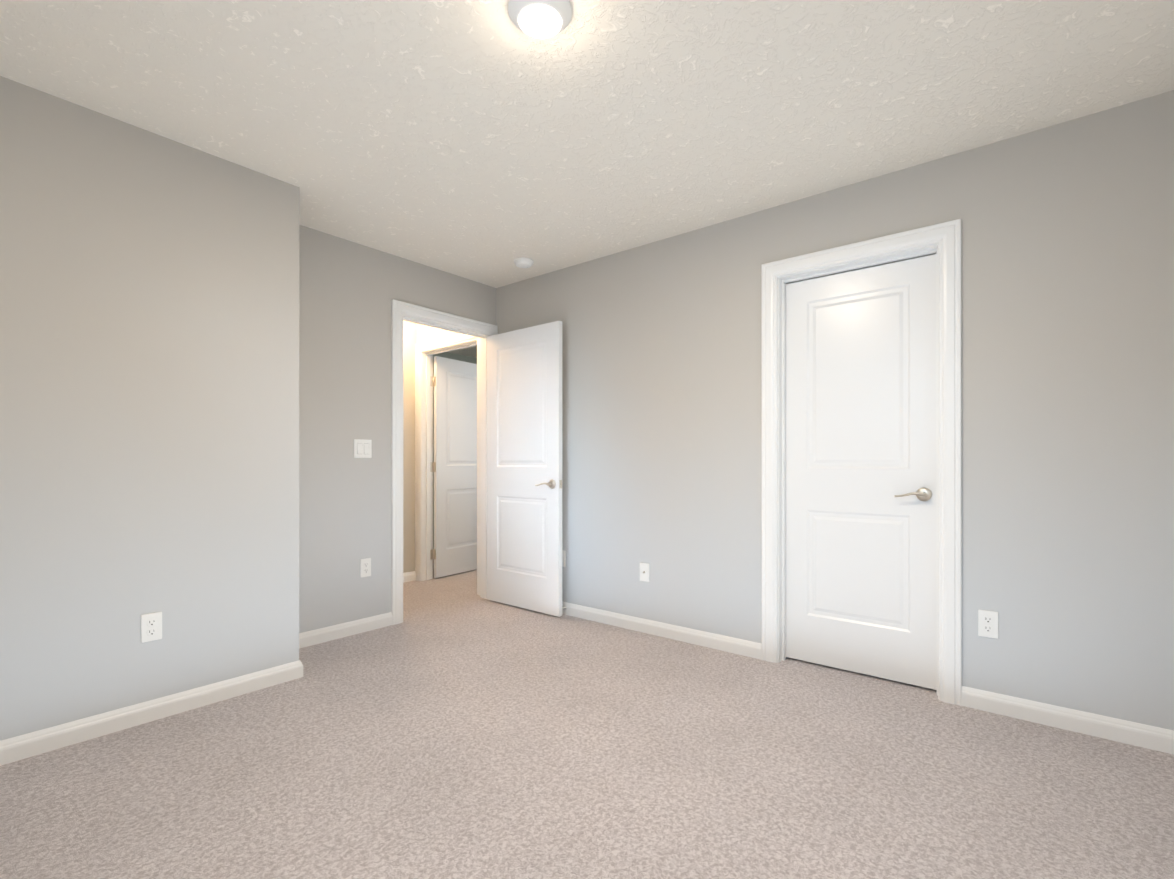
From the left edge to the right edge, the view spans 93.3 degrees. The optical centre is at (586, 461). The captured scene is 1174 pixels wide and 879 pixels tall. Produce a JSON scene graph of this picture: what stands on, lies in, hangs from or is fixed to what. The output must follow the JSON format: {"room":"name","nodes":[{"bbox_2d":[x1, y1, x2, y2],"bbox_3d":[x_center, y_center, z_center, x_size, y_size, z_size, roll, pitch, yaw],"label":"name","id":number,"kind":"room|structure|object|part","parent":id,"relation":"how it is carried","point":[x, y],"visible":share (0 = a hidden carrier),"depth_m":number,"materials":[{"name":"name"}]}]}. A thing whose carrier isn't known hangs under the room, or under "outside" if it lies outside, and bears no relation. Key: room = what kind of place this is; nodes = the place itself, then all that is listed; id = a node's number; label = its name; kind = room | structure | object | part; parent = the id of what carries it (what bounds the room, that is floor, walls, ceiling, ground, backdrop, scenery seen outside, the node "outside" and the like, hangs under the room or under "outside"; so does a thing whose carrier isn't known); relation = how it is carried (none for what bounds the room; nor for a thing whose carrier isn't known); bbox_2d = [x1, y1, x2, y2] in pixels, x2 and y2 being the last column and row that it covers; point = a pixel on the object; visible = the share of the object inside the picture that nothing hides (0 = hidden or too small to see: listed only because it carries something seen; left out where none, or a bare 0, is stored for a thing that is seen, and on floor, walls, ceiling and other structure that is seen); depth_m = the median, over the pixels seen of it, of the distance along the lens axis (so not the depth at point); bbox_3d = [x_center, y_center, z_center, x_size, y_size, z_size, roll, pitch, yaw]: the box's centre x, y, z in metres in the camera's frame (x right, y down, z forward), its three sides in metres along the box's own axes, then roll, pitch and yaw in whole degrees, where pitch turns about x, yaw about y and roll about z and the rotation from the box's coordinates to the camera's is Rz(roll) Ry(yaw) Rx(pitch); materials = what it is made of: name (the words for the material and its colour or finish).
{"room":"empty bedroom","nodes":[
{"label":"empty bedroom","id":0,"kind":"room"},
{"bbox_2d":[0,76,298,740],"bbox_3d":[-2.194,-0.146,2.157,0.445,2.430,1.885,0,0,39],"label":"wall bump-out","id":1,"kind":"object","parent":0,"point":[149,372],"visible":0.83,"depth_m":2.25,"materials":[{"name":"grey paint"}]},
{"bbox_2d":[141,612,161,642],"bbox_3d":[-1.797,0.684,2.287,0.008,0.114,0.070,0,0,39],"label":"outlet","id":2,"kind":"object","parent":1,"relation":"attached to","point":[151,626],"visible":1,"depth_m":2.28,"materials":[{"name":"white plastic"}]},
{"bbox_2d":[0,660,302,765],"bbox_3d":[-1.965,1.027,2.074,0.014,0.083,1.754,0,0,39],"label":"baseboard","id":3,"kind":"structure","parent":1,"relation":"attached to","point":[21,747],"depth_m":2.25,"materials":[{"name":"white wood"}]},
{"bbox_2d":[299,225,495,632],"bbox_3d":[-1.482,-0.145,3.482,0.115,2.430,2.310,0,0,39],"label":"wall","id":4,"kind":"structure","parent":0,"point":[349,291],"depth_m":3.41,"materials":[{"name":"grey paint"}]},
{"bbox_2d":[299,612,392,648],"bbox_3d":[-1.523,1.028,3.328,0.014,0.083,0.780,0,0,39],"label":"baseboard","id":5,"kind":"structure","parent":4,"relation":"attached to","point":[309,638],"depth_m":3.37,"materials":[{"name":"white wood"}]},
{"bbox_2d":[354,439,371,457],"bbox_3d":[-1.405,-0.080,3.478,0.010,0.116,0.116,0,0,39],"label":"light switch","id":6,"kind":"object","parent":4,"relation":"attached to","point":[362,448],"visible":1,"depth_m":3.47,"materials":[{"name":"white plastic"}]},
{"bbox_2d":[360,558,370,577],"bbox_3d":[-1.394,0.670,3.493,0.008,0.114,0.070,0,0,39],"label":"outlet","id":7,"kind":"object","parent":4,"relation":"attached to","point":[365,567],"visible":1,"depth_m":3.49,"materials":[{"name":"white plastic"}]},
{"bbox_2d":[391,299,497,624],"bbox_3d":[-1.369,0.004,4.365,1.088,2.133,1.025,0,0,39],"label":"door frame","id":8,"kind":"structure","parent":4,"relation":"attached to","point":[399,309],"depth_m":4.33,"materials":[{"name":"white wood"}]},
{"bbox_2d":[487,321,561,616],"bbox_3d":[-0.467,0.050,4.029,0.766,2.018,0.152,0,0,40],"label":"entry door","id":9,"kind":"structure","parent":4,"relation":"in","point":[524,467],"depth_m":3.99,"materials":[{"name":"white wood"}]},
{"bbox_3d":[-0.244,0.155,3.842,0.184,0.065,0.152,0,0,40],"label":"handle","id":10,"kind":"part","parent":9,"relation":"part of","materials":[{"name":"silver metal"}]},
{"bbox_2d":[403,321,416,572],"bbox_3d":[-2.315,-0.144,4.155,0.115,2.430,2.540,0,0,39],"label":"wall","id":11,"kind":"structure","parent":0,"point":[409,335],"depth_m":4.95,"materials":[{"name":"beige paint"}]},
{"bbox_2d":[403,571,415,582],"bbox_3d":[-2.264,1.029,4.113,0.014,0.083,2.310,0,0,39],"label":"baseboard","id":12,"kind":"structure","parent":11,"relation":"attached to","point":[408,576],"depth_m":4.94,"materials":[{"name":"white wood"}]},
{"bbox_2d":[430,356,476,577],"bbox_3d":[-1.179,0.051,5.347,0.152,2.018,0.803,0,0,34],"label":"hall door","id":13,"kind":"structure","parent":11,"relation":"in","point":[455,473],"depth_m":5.22,"materials":[{"name":"white wood"}]},
{"bbox_3d":[-1.399,0.059,5.038,0.040,1.665,0.040,0,0,39],"label":"hall door jamb hinges","id":14,"kind":"part","parent":13,"relation":"part of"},
{"bbox_2d":[433,352,476,548],"bbox_3d":[-1.578,-0.142,7.170,0.100,2.430,3.075,0,0,39],"label":"wall","id":15,"kind":"structure","parent":0,"point":[460,357],"depth_m":6.84,"materials":[{"name":"grey paint"}]},
{"bbox_2d":[0,559,1173,878],"bbox_3d":[-0.221,1.070,3.677,6.800,0.001,7.000,0,0,39],"label":"floor","id":16,"kind":"structure","parent":0,"point":[454,727],"depth_m":1.87,"materials":[{"name":"carpet"}]},
{"bbox_2d":[0,0,1173,357],"bbox_3d":[-0.221,-1.360,3.679,6.800,0.001,7.000,0,0,39],"label":"ceiling","id":17,"kind":"structure","parent":0,"point":[486,142],"depth_m":2.06,"materials":[{"name":"white paint"}]},
{"bbox_2d":[514,257,533,267],"bbox_3d":[-0.429,-1.340,3.757,0.132,0.040,0.132,0,0,39],"label":"smoke detector","id":18,"kind":"object","parent":17,"relation":"attached to","point":[522,262],"visible":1,"depth_m":3.72,"materials":[{"name":"white plastic"}]},
{"bbox_2d":[508,0,571,38],"bbox_3d":[-0.141,-1.341,1.672,0.192,0.040,0.192,0,0,39],"label":"ceiling light","id":19,"kind":"object","parent":17,"relation":"attached to","point":[541,19],"visible":1,"depth_m":1.65,"materials":[{"name":"white glass"}]},
{"bbox_2d":[417,90,1173,729],"bbox_3d":[0.406,-0.145,3.515,5.150,2.430,0.115,0,0,39],"label":"wall","id":20,"kind":"structure","parent":0,"point":[1067,354],"depth_m":2.37,"materials":[{"name":"grey paint"}]},
{"bbox_2d":[562,550,564,566],"bbox_3d":[-0.181,0.683,3.910,0.070,0.114,0.008,0,0,39],"label":"outlet","id":21,"kind":"object","parent":20,"relation":"attached to","point":[563,558],"visible":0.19,"depth_m":3.90,"materials":[{"name":"white plastic"}]},
{"bbox_2d":[640,562,648,581],"bbox_3d":[0.356,0.694,3.470,0.070,0.114,0.016,0,0,39],"label":"outlet","id":22,"kind":"object","parent":20,"relation":"attached to","point":[644,571],"visible":1,"depth_m":3.47,"materials":[{"name":"white plastic"}]},
{"bbox_2d":[562,601,761,659],"bbox_3d":[0.115,1.029,3.665,2.137,0.083,0.014,0,0,39],"label":"baseboard","id":23,"kind":"structure","parent":20,"relation":"attached to","point":[697,637],"depth_m":3.35,"materials":[{"name":"white wood"}]},
{"bbox_2d":[761,219,961,705],"bbox_3d":[1.335,0.037,2.763,0.758,2.064,0.115,0,0,39],"label":"door frame","id":24,"kind":"structure","parent":20,"relation":"attached to","point":[881,259],"depth_m":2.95,"materials":[{"name":"white wood"}]},
{"bbox_2d":[786,254,936,689],"bbox_3d":[1.360,0.048,2.795,0.714,2.018,0.152,0,0,39],"label":"closet door","id":25,"kind":"structure","parent":20,"relation":"in","point":[860,470],"depth_m":2.76,"materials":[{"name":"white wood"}]},
{"bbox_3d":[1.558,0.154,2.634,0.145,0.065,0.152,0,0,39],"label":"handle","id":26,"kind":"part","parent":25,"relation":"part of","materials":[{"name":"silver metal"}]},
{"bbox_2d":[978,609,997,638],"bbox_3d":[1.718,0.697,2.374,0.070,0.114,0.008,0,0,39],"label":"electrical outlet","id":27,"kind":"object","parent":20,"relation":"attached to","point":[988,624],"visible":1,"depth_m":2.37,"materials":[{"name":"white plastic"}]},
{"bbox_2d":[961,686,1173,754],"bbox_3d":[1.948,1.027,2.184,0.787,0.083,0.014,0,0,39],"label":"baseboard","id":28,"kind":"structure","parent":20,"relation":"attached to","point":[1119,730],"depth_m":2.20,"materials":[{"name":"white wood"}]},
{"bbox_2d":[786,253,935,283],"bbox_3d":[1.566,-0.145,3.049,1.760,2.430,0.620,0,0,39],"label":"wall","id":29,"kind":"structure","parent":0,"point":[861,268],"depth_m":3.35,"materials":[{"name":"grey paint"}]}
]}

